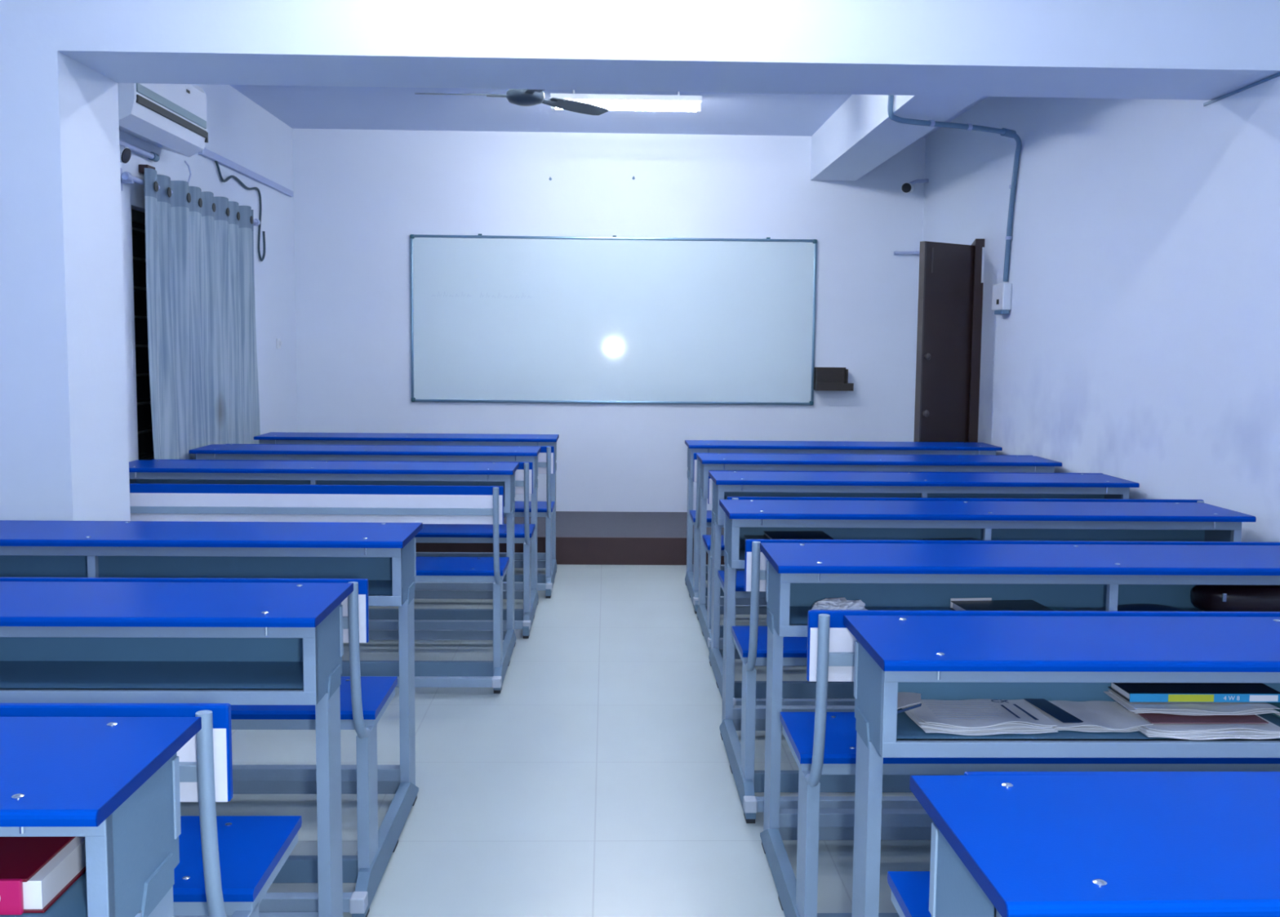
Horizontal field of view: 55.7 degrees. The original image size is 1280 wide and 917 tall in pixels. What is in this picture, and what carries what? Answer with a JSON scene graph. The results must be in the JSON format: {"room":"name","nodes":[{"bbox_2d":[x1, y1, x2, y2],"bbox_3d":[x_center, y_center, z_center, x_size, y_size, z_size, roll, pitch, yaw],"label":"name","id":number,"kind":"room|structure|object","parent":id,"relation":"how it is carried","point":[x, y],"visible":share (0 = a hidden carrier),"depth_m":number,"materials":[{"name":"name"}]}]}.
{"room":"classroom","nodes":[
{"label":"classroom","id":0,"kind":"room"},
{"bbox_2d":[119,84,297,462],"bbox_3d":[-2.236,-0.625,5.919,0.150,2.590,3.760,0,5,-2],"label":"wall","id":1,"kind":"structure","parent":0,"point":[240,131],"depth_m":6.94,"materials":[{"name":"paint"}]},
{"bbox_2d":[0,0,130,520],"bbox_3d":[-2.072,-0.430,3.832,0.705,2.590,0.440,0,5,-2],"label":"column","id":2,"kind":"structure","parent":1,"relation":"attached to","point":[64,455],"depth_m":3.65,"materials":[{"name":"paint"}]},
{"bbox_2d":[119,145,131,164],"bbox_3d":[-2.083,-1.218,4.782,0.137,0.111,0.067,1,5,4],"label":"security camera","id":3,"kind":"object","parent":1,"relation":"attached to","point":[125,152],"visible":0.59,"depth_m":4.77,"materials":[{"name":"white plastic"}]},
{"bbox_2d":[119,138,159,161],"bbox_3d":[-2.102,-1.257,4.679,0.036,0.036,1.260,0,5,-2],"label":"drain pipe","id":4,"kind":"object","parent":1,"relation":"attached to","point":[152,156],"visible":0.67,"depth_m":5.12,"materials":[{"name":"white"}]},
{"bbox_2d":[131,208,154,460],"bbox_3d":[-2.225,-0.538,5.958,0.076,1.210,1.640,0,5,-2],"label":"window","id":5,"kind":"structure","parent":1,"relation":"in","point":[145,442],"depth_m":5.41,"materials":[{"name":"grey glass"}]},
{"bbox_2d":[117,83,208,156],"bbox_3d":[-2.027,-1.468,5.013,0.206,0.310,0.841,0,5,-2],"label":"air conditioner","id":6,"kind":"object","parent":1,"relation":"attached to","point":[172,117],"visible":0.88,"depth_m":4.99,"materials":[{"name":"white plastic"}]},
{"bbox_2d":[120,160,260,226],"bbox_3d":[-2.121,-1.295,5.830,0.066,0.233,1.870,0,5,-2],"label":"curtain rod","id":7,"kind":"object","parent":1,"relation":"attached to","point":[126,177],"visible":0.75,"depth_m":5.05,"materials":[{"name":"silver metal"}]},
{"bbox_2d":[144,168,260,459],"bbox_3d":[-2.091,-0.445,5.912,0.074,1.687,1.585,0,5,-2],"label":"window curtain","id":8,"kind":"object","parent":7,"relation":"hanging from","point":[199,245],"visible":0.73,"depth_m":5.71,"materials":[{"name":"fabric"}]},
{"bbox_2d":[198,147,293,196],"bbox_3d":[-2.166,-1.582,6.767,0.024,0.040,1.720,0,5,-2],"label":"conduit","id":9,"kind":"object","parent":1,"relation":"attached to","point":[206,153],"visible":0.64,"depth_m":6.60,"materials":[{"name":"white plastic"}]},
{"bbox_2d":[214,160,265,261],"bbox_3d":[-2.160,-1.335,6.482,0.013,0.493,1.070,0,5,-2],"label":"cable","id":10,"kind":"object","parent":9,"relation":"hanging from","point":[215,162],"visible":0.98,"depth_m":6.91,"materials":[{"name":"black plastic"}]},
{"bbox_2d":[275,337,282,348],"bbox_3d":[-2.187,-0.698,7.361,0.028,0.060,0.060,0,5,-2],"label":"cable plate","id":11,"kind":"object","parent":1,"relation":"attached to","point":[278,343],"visible":1,"depth_m":7.35,"materials":[{"name":"white plastic"}]},
{"bbox_2d":[180,564,931,916],"bbox_3d":[-0.240,0.993,3.245,4.655,0.100,9.790,0,5,-2],"label":"floor","id":12,"kind":"structure","parent":0,"point":[598,780],"depth_m":3.47,"materials":[{"name":"tile"}]},
{"bbox_2d":[0,716,201,916],"bbox_3d":[-1.361,0.746,1.174,1.596,0.752,0.874,0,5,-2],"label":"school desk","id":13,"kind":"object","parent":12,"relation":"on","point":[113,783],"visible":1,"depth_m":1.42,"materials":[{"name":"blue laminate"}]},
{"bbox_2d":[0,836,86,915],"bbox_3d":[-0.749,0.482,1.434,0.158,0.040,0.174,0,5,-2],"label":"book","id":14,"kind":"object","parent":13,"relation":"in","point":[35,872],"visible":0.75,"depth_m":1.40,"materials":[{"name":"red paper"}]},
{"bbox_2d":[0,870,87,916],"bbox_3d":[-1.365,0.434,1.420,1.552,0.138,0.207,0,5,-2],"label":"storage shelf","id":15,"kind":"object","parent":13,"relation":"attached to","point":[73,902],"depth_m":1.38,"materials":[{"name":"grey metal"}]},
{"bbox_2d":[0,581,353,916],"bbox_3d":[-1.373,0.663,2.067,1.596,0.752,0.889,0,5,-2],"label":"school desk","id":16,"kind":"object","parent":12,"relation":"on","point":[68,648],"visible":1,"depth_m":2.25,"materials":[{"name":"blue laminate"}]},
{"bbox_2d":[0,636,303,689],"bbox_3d":[-1.378,0.351,2.321,1.552,0.138,0.207,0,5,-2],"label":"storage shelf","id":17,"kind":"object","parent":16,"relation":"attached to","point":[26,663],"depth_m":2.41,"materials":[{"name":"grey metal"}]},
{"bbox_2d":[0,520,422,916],"bbox_3d":[-1.383,0.582,2.938,1.596,0.752,0.850,0,5,-2],"label":"school desk","id":18,"kind":"object","parent":12,"relation":"on","point":[379,558],"visible":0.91,"depth_m":3.08,"materials":[{"name":"blue laminate"}]},
{"bbox_2d":[0,555,392,595],"bbox_3d":[-1.388,0.272,3.173,1.552,0.138,0.207,0,5,-2],"label":"storage shelf","id":19,"kind":"object","parent":18,"relation":"attached to","point":[378,569],"depth_m":3.28,"materials":[{"name":"grey metal"}]},
{"bbox_2d":[128,459,519,693],"bbox_3d":[-1.290,0.424,4.655,1.596,0.752,0.879,0,5,-2],"label":"school desk","id":20,"kind":"object","parent":12,"relation":"on","point":[188,491],"visible":0.49,"depth_m":4.42,"materials":[{"name":"blue laminate"}]},
{"bbox_2d":[136,479,504,506],"bbox_3d":[-1.295,0.112,4.904,1.552,0.138,0.207,0,5,-2],"label":"storage shelf","id":21,"kind":"object","parent":20,"relation":"attached to","point":[300,482],"depth_m":5.00,"materials":[{"name":"grey metal"}]},
{"bbox_2d":[151,444,541,638],"bbox_3d":[-1.265,0.346,5.497,1.596,0.752,0.821,0,5,-2],"label":"school desk","id":22,"kind":"object","parent":12,"relation":"on","point":[526,475],"visible":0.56,"depth_m":5.56,"materials":[{"name":"blue laminate"}]},
{"bbox_2d":[253,431,559,598],"bbox_3d":[-1.232,0.270,6.320,1.596,0.752,0.821,0,5,-2],"label":"school desk","id":23,"kind":"object","parent":12,"relation":"on","point":[547,456],"visible":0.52,"depth_m":6.41,"materials":[{"name":"blue laminate"}]},
{"bbox_2d":[684,440,1012,613],"bbox_3d":[1.035,0.318,6.046,1.596,0.752,0.821,0,5,-2],"label":"school desk","id":24,"kind":"object","parent":12,"relation":"on","point":[707,446],"visible":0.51,"depth_m":6.14,"materials":[{"name":"blue laminate"}]},
{"bbox_2d":[696,453,1102,653],"bbox_3d":[1.060,0.392,5.248,1.596,0.752,0.821,0,5,-2],"label":"school desk","id":25,"kind":"object","parent":12,"relation":"on","point":[708,462],"visible":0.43,"depth_m":5.35,"materials":[{"name":"blue laminate"}]},
{"bbox_2d":[758,470,1026,472],"bbox_3d":[1.056,0.083,5.468,1.552,0.138,0.207,0,5,-2],"label":"storage shelf","id":26,"kind":"object","parent":25,"relation":"attached to","point":[995,471],"depth_m":5.36,"materials":[{"name":"grey metal"}]},
{"bbox_2d":[708,471,1204,705],"bbox_3d":[1.071,0.467,4.443,1.596,0.752,0.844,0,5,-2],"label":"school desk","id":27,"kind":"object","parent":12,"relation":"on","point":[726,485],"visible":0.34,"depth_m":4.55,"materials":[{"name":"blue laminate"}]},
{"bbox_2d":[724,491,1104,499],"bbox_3d":[1.067,0.157,4.675,1.552,0.138,0.207,0,5,-2],"label":"storage shelf","id":28,"kind":"object","parent":27,"relation":"attached to","point":[1042,495],"depth_m":4.77,"materials":[{"name":"grey metal"}]},
{"bbox_2d":[719,499,1279,822],"bbox_3d":[1.056,0.549,3.555,1.596,0.752,0.844,0,5,-2],"label":"school desk","id":29,"kind":"object","parent":12,"relation":"on","point":[878,522],"visible":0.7,"depth_m":3.66,"materials":[{"name":"blue laminate"}]},
{"bbox_2d":[743,534,768,550],"bbox_3d":[0.443,0.274,3.783,0.220,0.045,0.154,0,5,-2],"label":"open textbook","id":30,"kind":"object","parent":29,"relation":"in","point":[747,536],"visible":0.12,"depth_m":3.82,"materials":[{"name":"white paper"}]},
{"bbox_2d":[763,530,833,539],"bbox_3d":[0.493,0.244,3.788,0.190,0.012,0.152,0,5,-4],"label":"book","id":31,"kind":"object","parent":30,"relation":"on","point":[781,535],"visible":0.69,"depth_m":3.78,"materials":[{"name":"black paper"}]},
{"bbox_2d":[738,527,1204,559],"bbox_3d":[1.051,0.239,3.787,1.552,0.138,0.207,0,5,-2],"label":"storage shelf","id":32,"kind":"object","parent":29,"relation":"attached to","point":[1086,534],"depth_m":3.89,"materials":[{"name":"grey metal"}]},
{"bbox_3d":[0.923,0.292,3.778,0.247,0.016,0.156,0,5,-2],"label":"bundle","id":33,"kind":"object","parent":29,"relation":"in","visible":0},
{"bbox_2d":[922,537,979,540],"bbox_3d":[0.993,0.269,3.799,0.170,0.018,0.132,-1,5,-13],"label":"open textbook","id":34,"kind":"object","parent":33,"relation":"on","point":[967,538],"visible":0.12,"depth_m":3.84,"materials":[{"name":"white paper"}]},
{"bbox_2d":[760,542,1279,916],"bbox_3d":[1.102,0.628,2.708,1.596,0.752,0.824,0,5,-2],"label":"school desk","id":35,"kind":"object","parent":12,"relation":"on","point":[890,579],"visible":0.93,"depth_m":2.81,"materials":[{"name":"blue laminate"}]},
{"bbox_2d":[810,597,866,609],"bbox_3d":[0.474,0.357,2.894,0.143,0.043,0.096,0,5,-2],"label":"crumpled tissue","id":36,"kind":"object","parent":35,"relation":"on","point":[833,603],"visible":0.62,"depth_m":2.88,"materials":[{"name":"white paper"}]},
{"bbox_2d":[789,582,1204,624],"bbox_3d":[1.098,0.319,2.929,1.552,0.138,0.207,0,5,-2],"label":"storage shelf","id":37,"kind":"object","parent":35,"relation":"attached to","point":[802,596],"depth_m":3.02,"materials":[{"name":"grey metal"}]},
{"bbox_2d":[950,597,1053,610],"bbox_3d":[0.881,0.366,2.937,0.210,0.026,0.152,0,5,-6],"label":"notebook","id":38,"kind":"object","parent":35,"relation":"on","point":[967,603],"visible":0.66,"depth_m":2.96,"materials":[{"name":"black paper"}]},
{"bbox_2d":[1047,606,1064,610],"bbox_3d":[1.001,0.378,2.921,0.060,0.008,0.160,1,5,10],"label":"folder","id":39,"kind":"object","parent":35,"relation":"on","point":[1055,608],"visible":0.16,"depth_m":2.98,"materials":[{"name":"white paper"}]},
{"bbox_2d":[1057,607,1096,610],"bbox_3d":[1.087,0.379,2.918,0.100,0.008,0.130,-2,6,-22],"label":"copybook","id":40,"kind":"object","parent":35,"relation":"on","point":[1082,608],"visible":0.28,"depth_m":2.97,"materials":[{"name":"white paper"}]},
{"bbox_2d":[1093,603,1188,611],"bbox_3d":[1.226,0.368,2.931,0.240,0.028,0.140,0,5,-2],"label":"pouch","id":41,"kind":"object","parent":35,"relation":"on","point":[1140,606],"visible":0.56,"depth_m":2.92,"materials":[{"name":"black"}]},
{"bbox_2d":[1191,584,1279,611],"bbox_3d":[1.512,0.341,2.932,0.330,0.088,0.169,0,5,-2],"label":"bag","id":42,"kind":"object","parent":35,"relation":"in","point":[1206,597],"visible":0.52,"depth_m":2.87,"materials":[{"name":"black"}]},
{"bbox_2d":[843,615,1279,916],"bbox_3d":[1.175,0.705,1.882,1.596,0.752,0.832,0,5,-2],"label":"school desk","id":43,"kind":"object","parent":12,"relation":"on","point":[935,657],"visible":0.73,"depth_m":2.01,"materials":[{"name":"blue laminate"}]},
{"bbox_2d":[902,698,1057,735],"bbox_3d":[0.581,0.442,2.098,0.236,0.022,0.173,0,5,-2],"label":"book","id":44,"kind":"object","parent":43,"relation":"in","point":[973,717],"visible":0.98,"depth_m":2.07,"materials":[{"name":"white paper"}]},
{"bbox_2d":[897,691,921,713],"bbox_3d":[0.464,0.430,2.120,0.055,0.009,0.134,2,5,14],"label":"paper slip","id":45,"kind":"object","parent":44,"relation":"on","point":[904,699],"visible":0.72,"depth_m":2.13,"materials":[{"name":"white paper"}]},
{"bbox_2d":[896,682,1279,740],"bbox_3d":[1.171,0.396,2.107,1.552,0.138,0.207,0,5,-2],"label":"storage shelf","id":46,"kind":"object","parent":43,"relation":"attached to","point":[907,729],"depth_m":2.19,"materials":[{"name":"grey metal"}]},
{"bbox_2d":[1024,698,1153,732],"bbox_3d":[0.775,0.445,2.109,0.173,0.016,0.174,0,5,-2],"label":"book","id":47,"kind":"object","parent":43,"relation":"on","point":[1091,715],"visible":0.99,"depth_m":2.09,"materials":[{"name":"white paper"}]},
{"bbox_2d":[1117,709,1279,739],"bbox_3d":[0.956,0.450,2.068,0.242,0.018,0.140,0,5,-2],"label":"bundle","id":48,"kind":"object","parent":43,"relation":"in","point":[1165,725],"visible":0.87,"depth_m":2.03,"materials":[{"name":"white paper"}]},
{"bbox_2d":[1103,688,1279,715],"bbox_3d":[0.967,0.427,2.128,0.262,0.012,0.138,0,5,-2],"label":"book","id":49,"kind":"object","parent":48,"relation":"on","point":[1174,708],"visible":0.48,"depth_m":2.08,"materials":[{"name":"white paper"}]},
{"bbox_2d":[1108,682,1279,702],"bbox_3d":[0.983,0.412,2.149,0.270,0.015,0.093,0,5,-2],"label":"book","id":50,"kind":"object","parent":49,"relation":"on","point":[1131,691],"visible":0.99,"depth_m":2.12,"materials":[{"name":"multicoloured paper"}]},
{"bbox_2d":[1266,702,1279,717],"bbox_3d":[1.178,0.449,2.118,0.120,0.012,0.132,0,5,-3],"label":"book","id":51,"kind":"object","parent":43,"relation":"on","point":[1275,704],"visible":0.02,"depth_m":2.15,"materials":[{"name":"white paper"}]},
{"bbox_2d":[909,773,1279,916],"bbox_3d":[1.117,0.781,1.050,1.596,0.752,0.844,0,5,-2],"label":"school desk","id":52,"kind":"object","parent":12,"relation":"on","point":[1127,845],"visible":1,"depth_m":1.23,"materials":[{"name":"blue laminate"}]},
{"bbox_2d":[292,128,925,511],"bbox_3d":[-0.357,-0.792,7.919,4.655,2.590,0.150,0,5,-2],"label":"wall","id":53,"kind":"structure","parent":0,"point":[360,196],"depth_m":7.80,"materials":[{"name":"paint"}]},
{"bbox_2d":[415,536,724,564],"bbox_3d":[-0.178,0.526,6.898,4.035,0.157,0.015,0,5,-2],"label":"platform","id":54,"kind":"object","parent":53,"relation":"attached to","point":[569,550],"depth_m":6.89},
{"bbox_2d":[409,233,817,404],"bbox_3d":[-0.169,-0.893,7.827,2.612,1.078,0.024,0,5,-2],"label":"whiteboard","id":55,"kind":"object","parent":53,"relation":"attached to","point":[495,318],"visible":1,"depth_m":7.83,"materials":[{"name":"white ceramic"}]},
{"bbox_2d":[503,511,724,537],"bbox_3d":[-0.192,0.426,7.429,4.035,0.057,1.060,0,5,-2],"label":"platform","id":56,"kind":"object","parent":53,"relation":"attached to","point":[568,523],"depth_m":7.39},
{"bbox_2d":[813,367,853,391],"bbox_3d":[1.257,-0.515,7.865,0.240,0.150,0.095,0,5,-2],"label":"holder","id":57,"kind":"object","parent":53,"relation":"attached to","point":[825,379],"visible":1,"depth_m":7.89,"materials":[{"name":"brown wood"}]},
{"bbox_2d":[813,382,853,391],"bbox_3d":[1.257,-0.465,7.864,0.240,0.050,0.083,0,5,-2],"label":"tray","id":58,"kind":"object","parent":57,"relation":"on","point":[817,386],"depth_m":7.82,"materials":[{"name":"brown wood"}]},
{"bbox_2d":[810,94,982,180],"bbox_3d":[1.294,-1.751,5.911,0.290,0.278,3.760,0,5,-2],"label":"beam","id":59,"kind":"structure","parent":53,"relation":"attached to","point":[860,135],"depth_m":6.38,"materials":[{"name":"paint"}]},
{"bbox_2d":[893,250,919,255],"bbox_3d":[1.725,-1.326,7.830,0.175,0.024,0.040,0,5,-2],"label":"pipe","id":60,"kind":"object","parent":53,"relation":"attached to","point":[895,252],"depth_m":7.81,"materials":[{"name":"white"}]},
{"bbox_2d":[230,84,988,137],"bbox_3d":[-0.214,-1.686,2.997,4.655,0.100,9.790,0,5,-2],"label":"ceiling","id":61,"kind":"structure","parent":0,"point":[304,107],"depth_m":7.07,"materials":[{"name":"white paint"}]},
{"bbox_2d":[414,88,608,115],"bbox_3d":[-0.415,-1.632,4.890,0.870,0.360,0.632,-2,6,-26],"label":"ceiling fan","id":62,"kind":"object","parent":61,"relation":"hanging from","point":[522,97],"visible":0.65,"depth_m":5.02,"materials":[{"name":"black metal"}]},
{"bbox_2d":[550,89,702,112],"bbox_3d":[-0.072,-1.874,6.304,0.780,0.133,0.160,0,5,-2],"label":"tube light","id":63,"kind":"object","parent":61,"relation":"hanging from","point":[677,102],"visible":0.69,"depth_m":6.27,"materials":[{"name":"white plastic"}]},
{"bbox_2d":[922,75,1279,542],"bbox_3d":[2.025,-0.330,3.184,0.150,2.590,9.490,0,5,-2],"label":"wall","id":64,"kind":"structure","parent":0,"point":[1138,340],"depth_m":4.69,"materials":[{"name":"paint"}]},
{"bbox_2d":[55,0,1279,100],"bbox_3d":[0.115,-1.453,3.796,3.650,0.505,0.440,0,5,-2],"label":"beam","id":65,"kind":"structure","parent":64,"relation":"attached to","point":[1211,50],"depth_m":3.62,"materials":[{"name":"paint"}]},
{"bbox_2d":[901,178,928,193],"bbox_3d":[1.741,-1.724,7.676,0.175,0.102,0.131,1,5,9],"label":"security camera","id":66,"kind":"object","parent":64,"relation":"attached to","point":[906,188],"visible":1,"depth_m":7.64,"materials":[{"name":"white plastic"}]},
{"bbox_2d":[913,238,984,442],"bbox_3d":[1.681,-0.267,6.553,0.497,1.835,0.115,-4,7,-41],"label":"door","id":67,"kind":"structure","parent":64,"relation":"in","point":[951,279],"depth_m":6.50,"materials":[{"name":"brown wood"}]},
{"bbox_2d":[887,94,1021,281],"bbox_3d":[1.540,-1.356,5.779,0.939,0.976,0.159,-4,7,-38],"label":"conduit pipe","id":68,"kind":"object","parent":64,"relation":"attached to","point":[1006,132],"visible":0.91,"depth_m":5.85,"materials":[{"name":"grey plastic"}]},
{"bbox_2d":[991,282,1012,314],"bbox_3d":[1.845,-0.814,6.193,0.048,0.155,0.180,0,5,-2],"label":"switch box","id":69,"kind":"object","parent":64,"relation":"attached to","point":[1002,292],"visible":1,"depth_m":6.12,"materials":[{"name":"white plastic"}]},
{"bbox_2d":[1203,72,1279,106],"bbox_3d":[1.933,-1.186,3.901,0.006,0.009,0.480,0,5,-2],"label":"trim","id":70,"kind":"structure","parent":64,"relation":"attached to","point":[1277,74],"depth_m":3.88,"materials":[{"name":"grey plastic"}]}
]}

